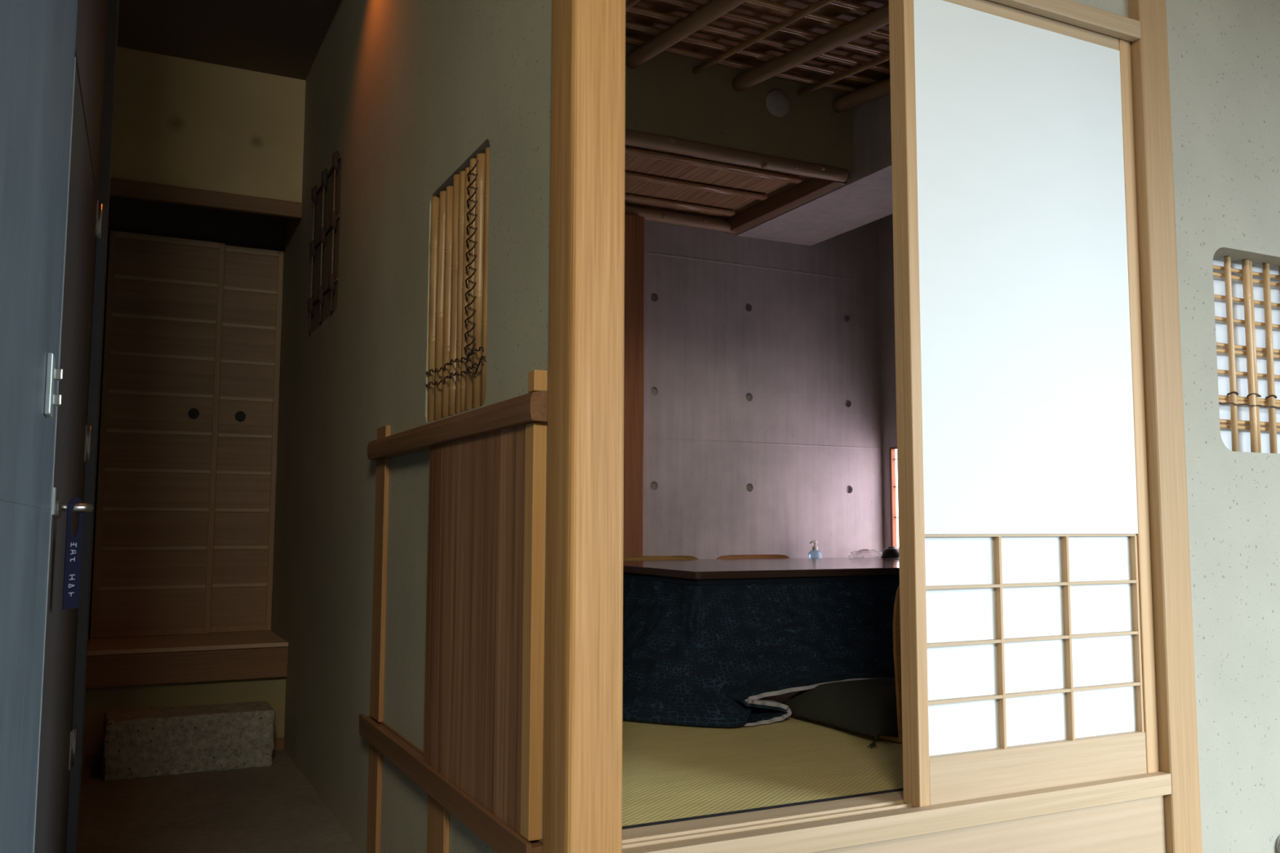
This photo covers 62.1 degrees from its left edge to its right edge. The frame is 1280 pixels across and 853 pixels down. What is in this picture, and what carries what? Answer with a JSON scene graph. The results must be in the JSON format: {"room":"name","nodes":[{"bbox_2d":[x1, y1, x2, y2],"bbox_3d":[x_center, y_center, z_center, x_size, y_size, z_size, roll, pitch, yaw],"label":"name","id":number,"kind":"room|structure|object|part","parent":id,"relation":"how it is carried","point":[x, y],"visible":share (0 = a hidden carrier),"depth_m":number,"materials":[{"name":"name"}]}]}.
{"room":"traditional dwelling","nodes":[
{"label":"traditional dwelling","id":0,"kind":"room"},
{"bbox_2d":[0,0,110,852],"bbox_3d":[-1.676,-0.282,3.029,0.208,3.195,4.950,3,-6,-26],"label":"wall","id":1,"kind":"structure","parent":0,"point":[37,37],"depth_m":1.39,"materials":[{"name":"paint"}]},
{"bbox_2d":[44,352,63,417],"bbox_3d":[-0.922,-0.064,1.675,0.020,0.096,0.070,3,-6,-26],"label":"switch plate","id":2,"kind":"object","parent":1,"relation":"attached to","point":[53,374],"visible":1,"depth_m":1.65,"materials":[{"name":"metal"}]},
{"bbox_3d":[-0.928,-0.064,1.673,0.008,0.096,0.070,3,-6,-26],"label":"plate","id":3,"kind":"part","parent":2,"relation":"part of","materials":[{"name":"metal"}]},
{"bbox_3d":[-0.928,-0.042,1.694,0.012,0.018,0.020,3,-6,-26],"label":"knob","id":4,"kind":"part","parent":2,"relation":"part of","materials":[{"name":"metal"}]},
{"bbox_3d":[-0.927,-0.083,1.697,0.012,0.018,0.020,3,-6,-26],"label":"knob","id":5,"kind":"part","parent":2,"relation":"part of","materials":[{"name":"metal"}]},
{"bbox_2d":[32,57,102,852],"bbox_3d":[-1.301,0.290,2.438,0.110,1.928,1.065,3,-6,-25],"label":"metal door","id":6,"kind":"structure","parent":1,"relation":"in","point":[55,743],"depth_m":2.30,"materials":[{"name":"metal"}]},
{"bbox_3d":[-1.093,0.139,1.983,0.004,0.050,0.028,3,-6,-25],"label":"latch plate","id":7,"kind":"part","parent":6,"relation":"part of","materials":[{"name":"metal"}]},
{"bbox_3d":[-1.114,0.155,2.037,0.010,0.042,0.042,3,-6,-25],"label":"lever handle","id":8,"kind":"part","parent":6,"relation":"part of","materials":[{"name":"metal"}]},
{"bbox_2d":[62,497,83,609],"bbox_3d":[-1.086,0.242,2.039,0.004,0.212,0.048,0,-5,6],"label":"hanger","id":9,"kind":"object","parent":6,"relation":"hanging from","point":[73,553],"visible":1,"depth_m":2.04,"materials":[{"name":"blue plastic"}]},
{"bbox_2d":[65,0,119,852],"bbox_3d":[-1.566,-0.281,3.038,0.058,3.195,0.050,3,-6,-26],"label":"trim","id":10,"kind":"structure","parent":1,"relation":"attached to","point":[82,625],"depth_m":3.00,"materials":[{"name":"wood"}]},
{"bbox_2d":[81,676,285,766],"bbox_3d":[-2.022,1.307,4.800,0.872,0.345,0.090,3,-6,-26],"label":"wall","id":11,"kind":"structure","parent":0,"point":[98,701],"depth_m":4.73,"materials":[{"name":"paint"}]},
{"bbox_2d":[86,737,284,767],"bbox_3d":[-2.006,1.447,4.734,0.810,0.055,0.017,3,-6,-26],"label":"baseboard","id":12,"kind":"structure","parent":11,"relation":"attached to","point":[95,759],"depth_m":4.57,"materials":[{"name":"brown wood"}]},
{"bbox_2d":[85,646,288,688],"bbox_3d":[-2.008,1.071,4.748,0.832,0.135,0.049,3,-6,-26],"label":"wooden step","id":13,"kind":"structure","parent":11,"relation":"attached to","point":[196,666],"depth_m":4.72,"materials":[{"name":"brown wood"}]},
{"bbox_2d":[87,630,288,656],"bbox_3d":[-2.147,1.017,5.035,0.832,0.020,0.665,3,-6,-26],"label":"board","id":14,"kind":"object","parent":13,"relation":"on","point":[264,638],"visible":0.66,"depth_m":4.91,"materials":[{"name":"brown wood"}]},
{"bbox_2d":[89,230,225,638],"bbox_3d":[-2.373,0.033,5.261,0.530,1.976,0.024,3,-6,-26],"label":"sliding door","id":15,"kind":"structure","parent":14,"relation":"on","point":[156,500],"depth_m":5.26,"materials":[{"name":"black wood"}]},
{"bbox_3d":[-2.374,1.003,5.170,0.474,0.026,0.009,3,-6,-26],"label":"rail","id":16,"kind":"part","parent":15,"relation":"part of","materials":[{"name":"brown wood"}]},
{"bbox_3d":[-2.368,-0.937,5.344,0.474,0.030,0.009,3,-6,-26],"label":"rail","id":17,"kind":"part","parent":15,"relation":"part of","materials":[{"name":"brown wood"}]},
{"bbox_3d":[-2.236,-0.065,5.331,0.052,0.052,0.010,3,-6,-26],"label":"finger pull","id":18,"kind":"part","parent":15,"relation":"part of","materials":[{"name":"black metal"}]},
{"bbox_2d":[209,244,284,632],"bbox_3d":[-2.031,0.053,5.472,0.318,1.976,0.024,3,-6,-26],"label":"sliding door","id":19,"kind":"structure","parent":14,"relation":"on","point":[243,546],"depth_m":5.47,"materials":[{"name":"brown wood"}]},
{"bbox_3d":[-2.033,1.023,5.380,0.262,0.026,0.009,3,-6,-26],"label":"rail","id":20,"kind":"part","parent":19,"relation":"part of","materials":[{"name":"brown wood"}]},
{"bbox_3d":[-2.053,-0.052,5.464,0.052,0.052,0.010,3,-6,-26],"label":"finger pull","id":21,"kind":"part","parent":19,"relation":"part of","materials":[{"name":"black metal"}]},
{"bbox_3d":[-2.026,-0.917,5.555,0.262,0.030,0.009,3,-6,-26],"label":"rail","id":22,"kind":"part","parent":19,"relation":"part of","materials":[{"name":"brown wood"}]},
{"bbox_2d":[88,195,283,636],"bbox_3d":[-2.281,-0.215,5.472,0.872,2.895,0.040,3,-6,-26],"label":"wall","id":23,"kind":"structure","parent":0,"point":[230,228],"depth_m":5.50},
{"bbox_2d":[111,46,305,202],"bbox_3d":[-2.011,-1.390,5.038,0.872,0.630,0.100,3,-6,-26],"label":"wall","id":24,"kind":"structure","parent":0,"point":[178,122],"depth_m":4.98,"materials":[{"name":"paint"}]},
{"bbox_2d":[109,177,302,219],"bbox_3d":[-2.000,-1.055,4.938,0.832,0.075,0.034,3,-6,-26],"label":"lintel beam","id":25,"kind":"structure","parent":24,"relation":"attached to","point":[118,187],"depth_m":4.92,"materials":[{"name":"brown wood"}]},
{"bbox_2d":[77,750,361,852],"bbox_3d":[0.719,1.280,1.813,8.600,0.120,8.200,3,-6,-26],"label":"floor","id":26,"kind":"structure","parent":0,"point":[273,809],"depth_m":3.82,"materials":[{"name":"brown wood"}]},
{"bbox_2d":[102,701,275,782],"bbox_3d":[-1.931,1.338,4.563,0.676,0.242,0.293,3,-6,-26],"label":"stepping stone","id":27,"kind":"object","parent":26,"relation":"on","point":[153,742],"visible":1,"depth_m":4.45,"materials":[{"name":"stone"}]},
{"bbox_2d":[542,0,626,852],"bbox_3d":[-0.103,-0.364,2.067,0.114,3.195,0.125,3,-6,-26],"label":"post","id":28,"kind":"object","parent":26,"relation":"on","point":[584,678],"visible":1,"depth_m":1.98,"materials":[{"name":"brown wood"}]},
{"bbox_2d":[812,795,1165,852],"bbox_3d":[0.614,1.061,2.268,1.470,0.397,0.028,3,-6,-26],"label":"board","id":29,"kind":"object","parent":26,"relation":"on","point":[1135,826],"visible":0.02,"depth_m":2.44,"materials":[{"name":"beige wood"}]},
{"bbox_2d":[1128,0,1202,852],"bbox_3d":[1.314,-0.296,2.766,0.107,3.195,0.125,3,-6,-26],"label":"post","id":30,"kind":"object","parent":26,"relation":"on","point":[1169,538],"visible":0.5,"depth_m":2.68,"materials":[{"name":"beige wood"}]},
{"bbox_2d":[116,0,341,79],"bbox_3d":[0.641,-1.996,2.288,8.600,0.100,8.600,3,-6,-26],"label":"ceiling","id":31,"kind":"structure","parent":0,"point":[280,37],"depth_m":4.67,"materials":[{"name":"brown wood"}]},
{"bbox_2d":[271,0,552,852],"bbox_3d":[-0.999,-0.204,3.868,0.090,3.195,3.960,3,-6,-26],"label":"wall","id":32,"kind":"structure","parent":0,"point":[407,92],"depth_m":3.42,"materials":[{"name":"paint"}]},
{"bbox_2d":[307,150,341,330],"bbox_3d":[-1.337,-0.769,4.484,0.028,0.658,0.620,3,-6,-26],"label":"lattice","id":33,"kind":"object","parent":32,"relation":"attached to","point":[335,157],"visible":1,"depth_m":4.47,"materials":[{"name":"brown wood"}]},
{"bbox_2d":[311,153,341,332],"bbox_3d":[-1.324,-0.754,4.489,0.004,0.637,0.627,3,-6,-26],"label":"screen","id":34,"kind":"object","parent":32,"relation":"attached to","point":[328,201],"visible":0.64,"depth_m":4.46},
{"bbox_2d":[359,369,547,852],"bbox_3d":[-0.528,0.618,2.684,0.041,1.348,1.502,3,-6,-26],"label":"wooden frame","id":35,"kind":"object","parent":32,"relation":"attached to","point":[444,797],"visible":0.97,"depth_m":2.27,"materials":[{"name":"brown wood"}]},
{"bbox_3d":[-0.528,0.872,2.662,0.040,0.062,1.502,3,-6,-26],"label":"rail","id":36,"kind":"part","parent":35,"relation":"part of","materials":[{"name":"brown wood"}]},
{"bbox_3d":[-0.522,0.018,2.727,0.038,0.062,1.475,3,-6,-26],"label":"rail","id":37,"kind":"part","parent":35,"relation":"part of","materials":[{"name":"brown wood"}]},
{"bbox_2d":[422,423,526,837],"bbox_3d":[-0.381,0.423,2.413,0.019,0.804,0.717,3,-6,-26],"label":"hatch","id":38,"kind":"object","parent":35,"relation":"attached to","point":[474,640],"visible":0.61,"depth_m":2.35,"materials":[{"name":"brown wood"}]},
{"bbox_2d":[425,147,489,422],"bbox_3d":[-0.448,-0.344,2.721,0.062,0.626,0.580,3,-6,-26],"label":"lattice","id":39,"kind":"object","parent":32,"relation":"attached to","point":[456,372],"visible":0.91,"depth_m":2.69,"materials":[{"name":"beige wood"}]},
{"bbox_2d":[622,213,644,557],"bbox_3d":[-0.053,0.029,4.960,0.120,2.057,0.087,3,-6,-26],"label":"pillar","id":40,"kind":"structure","parent":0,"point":[633,372],"depth_m":4.94,"materials":[{"name":"brown wood"}]},
{"bbox_2d":[624,144,811,219],"bbox_3d":[-0.209,-1.107,4.548,1.850,0.041,0.870,3,-6,-26],"label":"ceiling","id":41,"kind":"structure","parent":0,"point":[657,180],"depth_m":4.76,"materials":[{"name":"brown wood"}]},
{"bbox_2d":[624,205,735,233],"bbox_3d":[-0.366,-1.037,4.912,1.875,0.057,0.062,3,-6,-26],"label":"log","id":42,"kind":"object","parent":41,"relation":"attached to","point":[649,215],"visible":0.3,"depth_m":5.17,"materials":[{"name":"brown wood"}]},
{"bbox_2d":[625,43,853,173],"bbox_3d":[0.034,-1.452,4.169,1.920,0.650,0.077,3,-6,-26],"label":"wall","id":43,"kind":"structure","parent":0,"point":[664,95],"depth_m":4.28,"materials":[{"name":"paint"}]},
{"bbox_2d":[625,128,848,182],"bbox_3d":[0.030,-1.107,4.115,1.876,0.070,0.071,3,-6,-26],"label":"log","id":44,"kind":"object","parent":43,"relation":"attached to","point":[633,138],"visible":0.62,"depth_m":4.26,"materials":[{"name":"brown wood"}]},
{"bbox_2d":[764,89,789,118],"bbox_3d":[0.567,-1.327,4.366,0.116,0.116,0.022,3,-6,-26],"label":"round cover","id":45,"kind":"object","parent":43,"relation":"attached to","point":[776,102],"visible":1,"depth_m":4.36,"materials":[{"name":"white plastic"}]},
{"bbox_2d":[725,177,846,234],"bbox_3d":[0.657,-1.056,4.957,0.068,0.103,0.900,3,-6,-26],"label":"trim","id":46,"kind":"structure","parent":43,"relation":"attached to","point":[809,189],"depth_m":4.91,"materials":[{"name":"brown wood"}]},
{"bbox_2d":[624,204,884,559],"bbox_3d":[0.152,-0.231,5.204,3.150,2.895,0.122,3,-6,-26],"label":"wall","id":47,"kind":"structure","parent":0,"point":[763,427],"depth_m":5.35,"materials":[{"name":"concrete"}]},
{"bbox_2d":[625,0,890,112],"bbox_3d":[0.413,-1.394,3.395,1.920,0.311,1.634,3,-6,-26],"label":"ceiling","id":48,"kind":"structure","parent":0,"point":[843,46],"depth_m":3.86,"materials":[{"name":"brown wood"}]},
{"bbox_2d":[737,93,893,245],"bbox_3d":[1.257,-1.405,4.365,0.450,0.701,2.545,3,-6,-26],"label":"soffit","id":49,"kind":"structure","parent":48,"relation":"attached to","point":[866,197],"depth_m":4.76,"materials":[{"name":"concrete"}]},
{"bbox_2d":[878,213,897,548],"bbox_3d":[1.917,-0.280,4.593,0.130,2.895,2.545,3,-6,-26],"label":"wall","id":50,"kind":"structure","parent":0,"point":[886,300],"depth_m":5.66,"materials":[{"name":"concrete"}]},
{"bbox_2d":[889,446,898,548],"bbox_3d":[1.496,0.529,5.259,0.029,0.900,0.745,3,-6,-26],"label":"window","id":51,"kind":"structure","parent":50,"relation":"in","point":[893,451],"depth_m":5.59,"materials":[{"name":"white glass"}]},
{"bbox_3d":[1.508,0.529,5.265,0.002,0.890,0.735,3,-6,-26],"label":"pane","id":52,"kind":"part","parent":51,"relation":"part of","materials":[{"name":"white paper"}]},
{"bbox_2d":[1071,0,1279,852],"bbox_3d":[2.051,-0.258,3.165,4.750,3.195,0.120,3,-6,-26],"label":"wall","id":53,"kind":"structure","parent":0,"point":[1224,55],"depth_m":2.85,"materials":[{"name":"paint"}]},
{"bbox_2d":[622,771,1171,852],"bbox_3d":[0.596,0.842,2.324,1.470,0.048,0.153,3,-6,-26],"label":"door sill","id":54,"kind":"structure","parent":53,"relation":"attached to","point":[816,827],"depth_m":2.21,"materials":[{"name":"beige wood"}]},
{"bbox_2d":[888,0,911,804],"bbox_3d":[0.920,-0.093,2.565,0.748,1.870,0.027,3,-6,-26],"label":"door","id":55,"kind":"structure","parent":53,"relation":"in","point":[907,782],"depth_m":2.39,"materials":[{"name":"wood"}]},
{"bbox_2d":[896,0,1159,807],"bbox_3d":[0.933,-0.095,2.538,0.753,1.870,0.027,3,-6,-26],"label":"door","id":56,"kind":"structure","parent":53,"relation":"in","point":[1031,646],"depth_m":2.51,"materials":[{"name":"paper"}]},
{"bbox_3d":[0.931,-1.007,2.618,0.682,0.040,0.023,3,-6,-26],"label":"rail","id":57,"kind":"part","parent":56,"relation":"part of","materials":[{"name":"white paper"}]},
{"bbox_3d":[0.925,0.784,2.457,0.682,0.103,0.023,3,-6,-26],"label":"rail","id":58,"kind":"part","parent":56,"relation":"part of","materials":[{"name":"beige wood"}]},
{"bbox_2d":[990,0,1140,41],"bbox_3d":[0.608,-1.053,2.485,1.471,0.047,0.130,3,-6,-26],"label":"lintel","id":59,"kind":"object","parent":53,"relation":"attached to","point":[1069,11],"visible":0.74,"depth_m":2.66,"materials":[{"name":"beige wood"}]},
{"bbox_2d":[1212,256,1279,453],"bbox_3d":[1.767,-0.197,3.045,0.580,0.556,0.041,3,-6,-26],"label":"lattice","id":60,"kind":"object","parent":53,"relation":"attached to","point":[1252,400],"visible":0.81,"depth_m":3.02,"materials":[{"name":"beige wood"}]},
{"bbox_2d":[1212,259,1279,453],"bbox_3d":[1.753,-0.194,3.084,0.650,0.650,0.004,3,-6,-26],"label":"window","id":61,"kind":"structure","parent":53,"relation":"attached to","point":[1244,438],"depth_m":3.08,"materials":[{"name":"white paper"}]},
{"bbox_2d":[1275,835,1279,852],"bbox_3d":[1.715,1.115,2.816,0.077,0.077,0.018,3,-6,-26],"label":"ring fitting","id":62,"kind":"object","parent":53,"relation":"attached to","point":[1277,844],"visible":1,"depth_m":2.81,"materials":[{"name":"silver metal"}]},
{"bbox_3d":[0.649,1.062,3.844,2.950,0.078,2.545,3,-6,-26],"label":"floor","id":63,"kind":"structure","parent":0,"visible":0},
{"bbox_2d":[622,713,903,829],"bbox_3d":[0.911,0.934,3.179,2.798,0.059,1.106,3,-6,-26],"label":"mat","id":64,"kind":"object","parent":63,"relation":"on","point":[671,773],"visible":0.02,"depth_m":2.67,"materials":[{"name":"wicker"}]},
{"bbox_2d":[866,584,902,743],"bbox_3d":[0.823,0.674,3.216,0.450,0.462,0.433,3,-6,-26],"label":"chair","id":65,"kind":"object","parent":64,"relation":"on","point":[896,615],"visible":0.12,"depth_m":2.96,"materials":[{"name":"brown wood"}]},
{"bbox_2d":[782,677,897,748],"bbox_3d":[0.786,0.852,3.275,0.623,0.116,0.549,3,-6,-26],"label":"floor cushion","id":66,"kind":"object","parent":65,"relation":"on","point":[866,706],"visible":0.37,"depth_m":3.14,"materials":[{"name":"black fabric"}]},
{"bbox_3d":[0.813,0.899,3.215,0.410,0.014,0.390,3,-6,-26],"label":"seat","id":67,"kind":"part","parent":65,"relation":"part of","materials":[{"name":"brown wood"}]},
{"bbox_3d":[0.907,0.658,3.046,0.450,0.460,0.054,3,-6,-26],"label":"backrest","id":68,"kind":"part","parent":65,"relation":"part of","materials":[{"name":"brown wood"}]},
{"bbox_2d":[764,690,802,703],"bbox_3d":[0.347,1.034,4.315,2.798,0.059,1.437,3,-6,-26],"label":"mat","id":69,"kind":"object","parent":63,"relation":"on","point":[783,698],"visible":0.02,"depth_m":3.75,"materials":[{"name":"fabric"}]},
{"bbox_2d":[622,555,698,560],"bbox_3d":[0.170,0.794,4.570,0.450,0.462,0.433,3,-6,-26],"label":"chair","id":70,"kind":"object","parent":69,"relation":"on","point":[633,557],"visible":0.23,"depth_m":4.78,"materials":[{"name":"brown wood"}]},
{"bbox_2d":[716,554,790,559],"bbox_3d":[0.618,0.815,4.791,0.450,0.462,0.433,3,-6,-26],"label":"chair","id":71,"kind":"object","parent":69,"relation":"on","point":[748,556],"visible":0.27,"depth_m":5.00,"materials":[{"name":"brown wood"}]},
{"bbox_2d":[622,557,899,579],"bbox_3d":[0.678,0.781,4.322,1.600,0.449,1.023,3,-6,-26],"label":"table","id":72,"kind":"object","parent":69,"relation":"on","point":[700,569],"visible":0.13,"depth_m":3.89,"materials":[{"name":"brown wood"}]},
{"bbox_2d":[622,572,899,728],"bbox_3d":[0.662,0.775,4.119,2.198,0.420,1.413,3,-6,-26],"label":"quilt","id":73,"kind":"object","parent":72,"relation":"on","point":[704,653],"visible":0.57,"depth_m":3.56,"materials":[{"name":"blue fabric"}]},
{"bbox_2d":[808,540,822,558],"bbox_3d":[0.876,0.650,5.318,0.077,0.161,0.055,3,-6,-26],"label":"pump bottle","id":74,"kind":"object","parent":72,"relation":"on","point":[815,553],"visible":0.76,"depth_m":5.30,"materials":[{"name":"blue"}]},
{"bbox_2d":[848,549,884,557],"bbox_3d":[1.075,0.599,5.029,0.201,0.040,0.107,3,-6,-26],"label":"plastic wrapper","id":75,"kind":"object","parent":72,"relation":"on","point":[862,553],"visible":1,"depth_m":5.00,"materials":[{"name":"white"}]},
{"bbox_2d":[881,546,898,557],"bbox_3d":[1.202,0.599,5.076,0.106,0.051,0.106,3,-6,-26],"label":"bowl","id":76,"kind":"object","parent":72,"relation":"on","point":[890,552],"visible":0.84,"depth_m":5.04,"materials":[{"name":"black ceramic"}]}
]}

